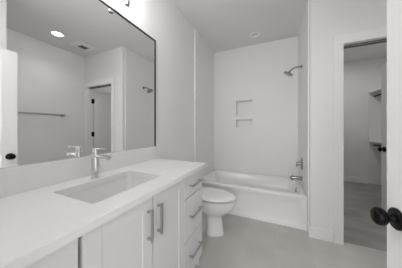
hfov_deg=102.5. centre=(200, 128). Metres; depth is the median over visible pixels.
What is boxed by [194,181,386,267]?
floor
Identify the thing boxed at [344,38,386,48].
door track
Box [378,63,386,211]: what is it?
door
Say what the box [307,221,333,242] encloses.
baseboard
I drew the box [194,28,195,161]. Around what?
trim
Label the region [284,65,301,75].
shower fixture
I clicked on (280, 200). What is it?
bathtub
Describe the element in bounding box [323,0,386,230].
wall
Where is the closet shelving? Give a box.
[368,88,380,184]
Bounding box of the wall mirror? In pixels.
[0,0,155,167]
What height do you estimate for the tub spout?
0.077 m
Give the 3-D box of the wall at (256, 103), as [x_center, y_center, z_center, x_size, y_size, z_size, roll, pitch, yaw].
[0.961,-0.168,3.032,1.480,2.745,0.140,0,0,24]
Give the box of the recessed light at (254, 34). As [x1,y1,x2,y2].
[250,32,259,37]
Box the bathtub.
[202,169,306,230]
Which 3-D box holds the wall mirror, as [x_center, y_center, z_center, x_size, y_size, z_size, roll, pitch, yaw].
[-0.725,-0.361,1.051,0.017,1.067,1.280,0,0,24]
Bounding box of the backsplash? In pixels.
[0,146,156,197]
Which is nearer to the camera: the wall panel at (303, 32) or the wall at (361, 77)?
the wall panel at (303, 32)
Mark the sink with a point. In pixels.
(100, 192)
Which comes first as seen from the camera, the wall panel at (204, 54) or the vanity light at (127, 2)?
the vanity light at (127, 2)
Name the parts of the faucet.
lever, spout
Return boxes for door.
[370,0,401,267]
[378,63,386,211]
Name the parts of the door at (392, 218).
knob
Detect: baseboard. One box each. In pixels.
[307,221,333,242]
[344,176,367,183]
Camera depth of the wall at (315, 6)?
1.78 m
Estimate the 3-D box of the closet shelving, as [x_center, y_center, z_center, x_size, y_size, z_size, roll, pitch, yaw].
[3.426,0.199,2.562,0.333,2.002,2.021,0,0,24]
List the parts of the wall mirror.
frame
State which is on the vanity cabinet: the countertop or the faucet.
the countertop
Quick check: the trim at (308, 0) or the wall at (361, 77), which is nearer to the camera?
the trim at (308, 0)
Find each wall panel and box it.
[196,31,213,176]
[298,0,307,199]
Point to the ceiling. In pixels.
(224, 25)
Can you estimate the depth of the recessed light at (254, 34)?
2.66 m
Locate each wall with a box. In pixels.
[103,0,193,161]
[214,36,297,176]
[307,0,322,228]
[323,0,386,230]
[344,57,386,177]
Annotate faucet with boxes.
[90,148,110,178]
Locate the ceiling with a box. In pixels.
[173,0,386,61]
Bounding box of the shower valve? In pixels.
[296,157,302,169]
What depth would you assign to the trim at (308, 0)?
1.86 m
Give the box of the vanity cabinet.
[25,169,202,267]
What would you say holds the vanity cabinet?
on the floor
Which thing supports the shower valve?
attached to the wall panel at (303, 32)
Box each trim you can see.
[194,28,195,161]
[308,0,308,222]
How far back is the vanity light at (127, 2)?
1.20 m
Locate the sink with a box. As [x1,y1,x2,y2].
[64,175,152,203]
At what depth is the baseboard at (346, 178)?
3.62 m
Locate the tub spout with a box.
[290,174,301,180]
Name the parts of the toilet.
seat, bowl, lid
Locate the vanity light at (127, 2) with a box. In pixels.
[125,0,129,6]
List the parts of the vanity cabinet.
panel, door, handle, handle, door, drawer, drawer, drawer, handle, handle, handle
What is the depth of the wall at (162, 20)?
1.91 m
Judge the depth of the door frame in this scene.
1.68 m
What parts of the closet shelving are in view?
shelf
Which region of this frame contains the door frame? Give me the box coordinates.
[334,26,386,244]
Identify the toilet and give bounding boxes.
[202,187,236,236]
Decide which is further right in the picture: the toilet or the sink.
the toilet
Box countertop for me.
[0,146,205,267]
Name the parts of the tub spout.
spout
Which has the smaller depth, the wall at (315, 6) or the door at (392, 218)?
the door at (392, 218)

